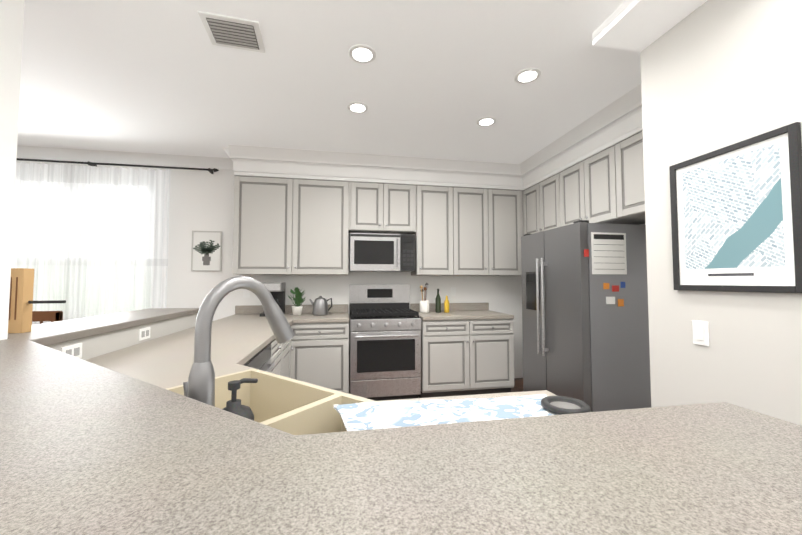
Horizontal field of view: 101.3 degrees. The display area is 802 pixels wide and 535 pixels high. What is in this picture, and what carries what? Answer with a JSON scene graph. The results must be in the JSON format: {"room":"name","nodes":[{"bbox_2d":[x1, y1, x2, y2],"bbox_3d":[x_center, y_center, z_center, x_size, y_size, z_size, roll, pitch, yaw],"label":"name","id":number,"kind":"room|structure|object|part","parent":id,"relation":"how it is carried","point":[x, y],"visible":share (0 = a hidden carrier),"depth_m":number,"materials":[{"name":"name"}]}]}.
{"room":"kitchen","nodes":[
{"label":"kitchen","id":0,"kind":"room"},
{"bbox_2d":[0,0,23,339],"bbox_3d":[-1.379,-0.080,-0.314,0.150,2.740,3.350,0,-2,-10],"label":"wall","id":1,"kind":"structure","parent":0,"point":[11,22],"depth_m":1.33,"materials":[{"name":"white paint"}]},
{"bbox_2d":[47,313,197,359],"bbox_3d":[-0.625,0.859,1.655,2.075,1.030,2.760,0,-2,-10],"label":"wall","id":2,"kind":"structure","parent":0,"point":[98,345],"depth_m":1.89,"materials":[{"name":"grey paint"}]},
{"bbox_2d":[61,343,81,357],"bbox_3d":[-1.526,0.396,1.526,0.008,0.072,0.116,0,-2,-10],"label":"outlet","id":3,"kind":"object","parent":2,"relation":"attached to","point":[75,350],"depth_m":1.53,"materials":[{"name":"white plastic"}]},
{"bbox_2d":[138,327,150,340],"bbox_3d":[-1.625,0.420,2.086,0.008,0.072,0.116,0,-2,-10],"label":"outlet","id":4,"kind":"object","parent":2,"relation":"attached to","point":[144,333],"depth_m":2.08,"materials":[{"name":"white plastic"}]},
{"bbox_2d":[0,308,801,534],"bbox_3d":[-0.729,0.317,1.518,2.375,0.040,3.080,0,-2,-10],"label":"bar","id":5,"kind":"object","parent":2,"relation":"on","point":[88,448],"visible":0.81,"depth_m":0.41,"materials":[{"name":"stone"}]},
{"bbox_2d":[8,268,65,332],"bbox_3d":[-1.667,0.150,1.505,0.220,0.290,0.052,0,-2,-10],"label":"knife block","id":6,"kind":"object","parent":5,"relation":"on","point":[21,302],"visible":0.85,"depth_m":1.48,"materials":[{"name":"brown wood"}]},
{"bbox_2d":[16,158,522,377],"bbox_3d":[-1.725,0.101,3.963,7.620,2.740,0.100,0,-2,-10],"label":"wall","id":7,"kind":"structure","parent":0,"point":[201,200],"depth_m":3.88,"materials":[{"name":"white paint"}]},
{"bbox_2d":[16,158,218,173],"bbox_3d":[-3.374,-1.131,3.608,2.570,0.044,0.119,0,-2,-10],"label":"curtain rod","id":8,"kind":"object","parent":7,"relation":"attached to","point":[113,164],"visible":0.96,"depth_m":3.61,"materials":[{"name":"black metal"}]},
{"bbox_2d":[11,162,170,324],"bbox_3d":[-3.544,0.145,3.481,1.930,2.490,0.080,0,-2,-10],"label":"sheer curtain","id":9,"kind":"object","parent":8,"relation":"hanging from","point":[88,241],"visible":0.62,"depth_m":3.54,"materials":[{"name":"white fabric"}]},
{"bbox_2d":[17,145,232,169],"bbox_3d":[-3.629,-1.232,3.586,3.520,0.110,0.090,0,-2,-10],"label":"crown molding","id":10,"kind":"structure","parent":7,"relation":"attached to","point":[28,152],"depth_m":3.67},
{"bbox_2d":[191,231,221,270],"bbox_3d":[-2.256,-0.191,3.820,0.320,0.470,0.019,0,-2,-10],"label":"picture frame","id":11,"kind":"object","parent":7,"relation":"attached to","point":[206,250],"depth_m":3.82,"materials":[{"name":"paper"}]},
{"bbox_3d":[-2.256,-0.191,3.820,0.320,0.470,0.019,0,-2,-10],"label":"framed botanical picture","id":12,"kind":"part","parent":11,"relation":"part of"},
{"bbox_2d":[243,289,249,297],"bbox_3d":[-1.824,0.297,3.882,0.072,0.116,0.008,0,-2,-10],"label":"outlet","id":13,"kind":"object","parent":7,"relation":"attached to","point":[246,293],"depth_m":3.88,"materials":[{"name":"white plastic"}]},
{"bbox_2d":[232,171,348,274],"bbox_3d":[-1.240,-0.533,3.831,1.248,1.235,0.372,0,-2,-10],"label":"upper cabinet","id":14,"kind":"object","parent":7,"relation":"attached to","point":[287,224],"visible":0.94,"depth_m":3.67,"materials":[{"name":"grey wood"}]},
{"bbox_2d":[232,159,524,186],"bbox_3d":[-0.124,-1.100,3.867,3.451,0.120,0.060,0,-2,-10],"label":"soffit","id":15,"kind":"object","parent":7,"relation":"attached to","point":[239,165],"depth_m":3.83,"materials":[{"name":"white paint"}]},
{"bbox_2d":[349,178,415,233],"bbox_3d":[-0.235,-0.783,4.020,0.800,0.720,0.372,0,-2,-10],"label":"upper cabinet","id":16,"kind":"object","parent":7,"relation":"attached to","point":[382,206],"visible":0.81,"depth_m":3.86,"materials":[{"name":"grey wood"}]},
{"bbox_2d":[349,233,414,271],"bbox_3d":[-0.233,-0.170,3.955,0.756,0.430,0.445,0,-2,-10],"label":"microwave","id":17,"kind":"object","parent":16,"relation":"attached to","point":[374,252],"visible":1,"depth_m":3.78,"materials":[{"name":"silver metal"}]},
{"bbox_2d":[411,181,458,275],"bbox_3d":[0.410,-0.520,4.136,0.515,1.236,0.346,0,-2,-10],"label":"upper cabinet","id":18,"kind":"object","parent":7,"relation":"attached to","point":[437,203],"depth_m":3.97,"materials":[{"name":"grey wood"}]},
{"bbox_2d":[451,287,455,295],"bbox_3d":[0.687,0.316,4.325,0.072,0.116,0.008,0,-2,-10],"label":"outlet","id":19,"kind":"object","parent":7,"relation":"attached to","point":[453,289],"depth_m":4.32,"materials":[{"name":"white plastic"}]},
{"bbox_2d":[459,184,523,275],"bbox_3d":[1.046,-0.516,4.248,1.013,1.236,0.346,0,-2,-10],"label":"upper cabinet","id":20,"kind":"object","parent":7,"relation":"attached to","point":[469,230],"depth_m":4.09,"materials":[{"name":"grey wood"}]},
{"bbox_2d":[17,0,640,175],"bbox_3d":[-1.211,-1.416,1.119,7.620,0.050,6.000,0,-2,-10],"label":"ceiling","id":21,"kind":"structure","parent":0,"point":[435,79],"depth_m":2.32,"materials":[{"name":"white paint"}]},
{"bbox_2d":[198,11,264,52],"bbox_3d":[-0.964,-1.349,1.902,0.300,0.016,0.250,1,-2,-14],"label":"ceiling vent","id":22,"kind":"object","parent":21,"relation":"in","point":[232,32],"visible":1,"depth_m":1.88,"materials":[{"name":"metal"}]},
{"bbox_2d":[347,102,367,112],"bbox_3d":[-0.357,-1.320,2.720,0.176,0.006,0.176,0,-2,-10],"label":"recessed light","id":23,"kind":"object","parent":21,"relation":"in","point":[357,107],"visible":1,"depth_m":2.71,"materials":[{"name":"white plastic"}]},
{"bbox_2d":[348,44,375,63],"bbox_3d":[-0.244,-1.347,2.080,0.176,0.006,0.176,0,-2,-10],"label":"recessed light","id":24,"kind":"object","parent":21,"relation":"in","point":[361,53],"visible":1,"depth_m":2.07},
{"bbox_2d":[217,145,516,174],"bbox_3d":[-0.191,-1.223,3.787,3.500,0.110,0.090,0,-2,-10],"label":"crown molding","id":25,"kind":"structure","parent":21,"relation":"attached to","point":[234,151],"depth_m":3.75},
{"bbox_2d":[476,117,495,126],"bbox_3d":[0.768,-1.310,2.959,0.176,0.006,0.176,0,-2,-10],"label":"recessed light","id":26,"kind":"object","parent":21,"relation":"in","point":[486,121],"visible":1,"depth_m":2.94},
{"bbox_2d":[514,68,540,83],"bbox_3d":[0.885,-1.338,2.300,0.176,0.006,0.176,0,-2,-10],"label":"recessed light","id":27,"kind":"object","parent":21,"relation":"in","point":[526,75],"visible":1,"depth_m":2.29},
{"bbox_2d":[592,0,706,51],"bbox_3d":[1.558,-1.389,0.272,0.320,0.075,3.370,0,-2,-10],"label":"bulkhead","id":28,"kind":"object","parent":21,"relation":"attached to","point":[635,25],"visible":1,"depth_m":1.74,"materials":[{"name":"white paint"}]},
{"bbox_2d":[418,378,522,397],"bbox_3d":[-1.211,1.372,1.002,7.620,0.050,6.000,0,-2,-10],"label":"floor","id":29,"kind":"structure","parent":0,"point":[518,385],"depth_m":4.12,"materials":[{"name":"brown wood"}]},
{"bbox_2d":[32,311,62,323],"bbox_3d":[-3.559,0.927,3.044,0.440,1.010,0.420,0,-2,-10],"label":"dining chair","id":30,"kind":"object","parent":29,"relation":"on","point":[51,316],"visible":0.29,"depth_m":3.24,"materials":[{"name":"brown wood"}]},
{"bbox_2d":[244,338,275,372],"bbox_3d":[-1.213,0.944,1.865,0.741,0.876,0.764,0,-2,-10],"label":"dishwasher","id":31,"kind":"object","parent":29,"relation":"on","point":[274,356],"depth_m":2.12,"materials":[{"name":"grey metal"}]},
{"bbox_2d":[222,356,556,401],"bbox_3d":[-0.077,0.449,1.079,1.203,0.040,1.158,0,-2,-10],"label":"countertop","id":32,"kind":"structure","parent":31,"relation":"on","point":[234,368],"depth_m":1.11,"materials":[{"name":"stone"}]},
{"bbox_2d":[183,276,294,406],"bbox_3d":[-0.408,0.219,0.831,0.244,0.396,0.216,0,-2,-10],"label":"faucet","id":33,"kind":"object","parent":32,"relation":"on","point":[199,385],"visible":0.77,"depth_m":0.75,"materials":[{"name":"grey metal"}]},
{"bbox_2d":[223,378,257,420],"bbox_3d":[-0.349,0.324,0.684,0.080,0.175,0.080,0,-2,-10],"label":"soap pump","id":34,"kind":"object","parent":32,"relation":"on","point":[234,405],"visible":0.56,"depth_m":0.68,"materials":[{"name":"black plastic"}]},
{"bbox_2d":[166,369,374,434],"bbox_3d":[-0.376,0.519,0.995,0.880,0.211,0.370,-2,-3,35],"label":"sink","id":35,"kind":"object","parent":32,"relation":"in","point":[289,405],"visible":0.1,"depth_m":1.19,"materials":[{"name":"beige ceramic"}]},
{"bbox_2d":[333,394,557,430],"bbox_3d":[0.163,0.401,0.831,0.668,0.008,0.397,0,-2,-10],"label":"towel","id":36,"kind":"object","parent":32,"relation":"on","point":[370,415],"visible":0.42,"depth_m":0.92,"materials":[{"name":"white fabric"}]},
{"bbox_2d":[541,396,590,414],"bbox_3d":[0.465,0.392,0.933,0.126,0.016,0.126,0,-2,-10],"label":"bowl","id":37,"kind":"object","parent":36,"relation":"on","point":[559,405],"visible":0.9,"depth_m":0.93,"materials":[{"name":"grey ceramic"}]},
{"bbox_2d":[272,341,287,376],"bbox_3d":[-1.327,0.972,2.512,0.741,0.876,0.550,0,-2,-10],"label":"base cabinet","id":38,"kind":"object","parent":29,"relation":"on","point":[280,363],"depth_m":2.75,"materials":[{"name":"grey wood"}]},
{"bbox_2d":[288,339,292,377],"bbox_3d":[-1.412,0.992,2.989,0.741,0.876,0.544,0,-2,-10],"label":"base cabinet","id":39,"kind":"object","parent":29,"relation":"on","point":[289,344],"depth_m":3.19,"materials":[{"name":"grey wood"}]},
{"bbox_2d":[86,320,292,388],"bbox_3d":[-1.196,0.479,1.794,0.750,0.040,2.956,0,-2,-10],"label":"countertop","id":40,"kind":"structure","parent":39,"relation":"on","point":[166,361],"depth_m":1.77,"materials":[{"name":"stone"}]},
{"bbox_2d":[290,323,297,378],"bbox_3d":[-1.504,1.016,3.570,0.763,0.876,0.666,0,-2,-10],"label":"base cabinet","id":41,"kind":"object","parent":29,"relation":"on","point":[294,341],"depth_m":3.32,"materials":[{"name":"grey wood"}]},
{"bbox_2d":[215,303,513,322],"bbox_3d":[-0.326,0.514,3.795,3.158,0.140,0.677,0,-2,-10],"label":"countertop","id":42,"kind":"structure","parent":41,"relation":"on","point":[457,311],"depth_m":3.82,"materials":[{"name":"stone"}]},
{"bbox_2d":[260,282,285,316],"bbox_3d":[-1.451,0.355,3.722,0.220,0.370,0.307,0,-2,-10],"label":"coffee maker","id":43,"kind":"object","parent":42,"relation":"on","point":[276,290],"visible":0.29,"depth_m":3.68,"materials":[{"name":"silver metal"}]},
{"bbox_2d":[288,287,304,314],"bbox_3d":[-1.189,0.382,3.758,0.211,0.318,0.193,0,-2,-10],"label":"potted plant","id":44,"kind":"object","parent":42,"relation":"on","point":[297,308],"visible":1,"depth_m":3.71,"materials":[{"name":"green plant"}]},
{"bbox_2d":[309,296,331,315],"bbox_3d":[-0.916,0.431,3.756,0.261,0.220,0.180,0,-2,-10],"label":"kettle","id":45,"kind":"object","parent":42,"relation":"on","point":[320,305],"visible":1,"depth_m":3.69,"materials":[{"name":"silver metal"}]},
{"bbox_2d":[420,283,428,312],"bbox_3d":[0.285,0.367,4.012,0.116,0.369,0.114,0,-2,-10],"label":"utensil crock","id":46,"kind":"object","parent":42,"relation":"on","point":[424,305],"visible":1,"depth_m":3.97,"materials":[{"name":"white ceramic"}]},
{"bbox_2d":[435,289,440,312],"bbox_3d":[0.459,0.409,4.062,0.068,0.290,0.068,0,-2,-10],"label":"oil bottle","id":47,"kind":"object","parent":42,"relation":"on","point":[437,304],"visible":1,"depth_m":4.04,"materials":[{"name":"green glass"}]},
{"bbox_2d":[444,295,448,312],"bbox_3d":[0.563,0.448,4.048,0.064,0.210,0.064,0,-2,-10],"label":"bottle","id":48,"kind":"object","parent":42,"relation":"on","point":[446,305],"visible":1,"depth_m":4.02,"materials":[{"name":"yellow glass"}]},
{"bbox_2d":[294,322,348,392],"bbox_3d":[-0.889,1.021,3.678,0.596,0.876,0.666,0,-2,-10],"label":"base cabinet","id":49,"kind":"object","parent":29,"relation":"on","point":[319,354],"depth_m":3.37,"materials":[{"name":"grey wood"}]},
{"bbox_2d":[349,284,420,400],"bbox_3d":[-0.207,0.830,3.764,0.756,1.265,0.746,0,-2,-10],"label":"range","id":50,"kind":"object","parent":29,"relation":"on","point":[384,341],"visible":1,"depth_m":3.48,"materials":[{"name":"silver metal"}]},
{"bbox_2d":[418,319,513,397],"bbox_3d":[0.704,1.032,3.947,1.068,0.877,0.692,0,-2,-10],"label":"base cabinet","id":51,"kind":"object","parent":29,"relation":"on","point":[467,357],"visible":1,"depth_m":3.64,"materials":[{"name":"grey wood"}]},
{"bbox_2d":[521,220,650,411],"bbox_3d":[1.728,0.535,3.104,0.872,1.800,0.896,0,-2,-10],"label":"refrigerator","id":52,"kind":"object","parent":29,"relation":"on","point":[585,324],"visible":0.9,"depth_m":2.69,"materials":[{"name":"silver metal"}]},
{"bbox_2d":[640,0,801,425],"bbox_3d":[2.243,-0.053,0.336,1.070,2.740,3.370,0,-2,-10],"label":"wall","id":53,"kind":"structure","parent":0,"point":[717,74],"depth_m":1.54,"materials":[{"name":"white paint"}]},
{"bbox_2d":[517,84,641,175],"bbox_3d":[1.672,-1.255,3.040,0.090,0.110,2.010,0,-2,-10],"label":"crown molding","id":54,"kind":"structure","parent":53,"relation":"attached to","point":[624,104],"depth_m":2.97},
{"bbox_2d":[692,320,708,345],"bbox_3d":[1.467,0.322,1.611,0.009,0.116,0.072,0,-2,-10],"label":"light switch","id":55,"kind":"object","parent":53,"relation":"attached to","point":[700,329],"visible":1,"depth_m":1.61,"materials":[{"name":"white plastic"}]},
{"bbox_2d":[669,122,801,292],"bbox_3d":[1.484,-0.220,1.495,0.022,0.657,0.500,0,-2,-10],"label":"picture frame","id":56,"kind":"object","parent":53,"relation":"attached to","point":[793,130],"visible":0.98,"depth_m":1.33,"materials":[{"name":"black wood"}]},
{"bbox_2d":[676,133,795,285],"bbox_3d":[1.489,-0.220,1.496,0.012,0.603,0.446,0,-2,-10],"label":"art print","id":57,"kind":"object","parent":56,"relation":"attached to","point":[734,212],"visible":0.86,"depth_m":1.45},
{"bbox_3d":[2.207,0.073,3.323,0.100,2.740,2.530,0,-2,-10],"label":"wall","id":58,"kind":"structure","parent":0,"visible":0},
{"bbox_2d":[523,171,554,235],"bbox_3d":[1.839,-0.758,3.844,0.446,0.786,0.782,0,-2,-10],"label":"upper cabinet","id":59,"kind":"object","parent":58,"relation":"attached to","point":[539,195],"depth_m":3.83,"materials":[{"name":"grey wood"}]},
{"bbox_2d":[520,106,641,185],"bbox_3d":[1.735,-1.132,3.097,0.060,0.120,2.070,0,-2,-10],"label":"soffit","id":60,"kind":"object","parent":58,"relation":"attached to","point":[629,122],"depth_m":3.05,"materials":[{"name":"white paint"}]},
{"bbox_2d":[555,144,642,227],"bbox_3d":[1.960,-0.787,3.162,0.446,0.786,0.840,0,-2,-10],"label":"upper cabinet","id":61,"kind":"object","parent":58,"relation":"attached to","point":[604,184],"depth_m":3.13,"materials":[{"name":"grey wood"}]},
{"bbox_2d":[607,125,645,223],"bbox_3d":[2.081,-0.815,2.480,0.446,0.786,0.782,0,-2,-10],"label":"upper cabinet","id":62,"kind":"object","parent":58,"relation":"attached to","point":[625,160],"depth_m":2.67,"materials":[{"name":"grey wood"}]}
]}

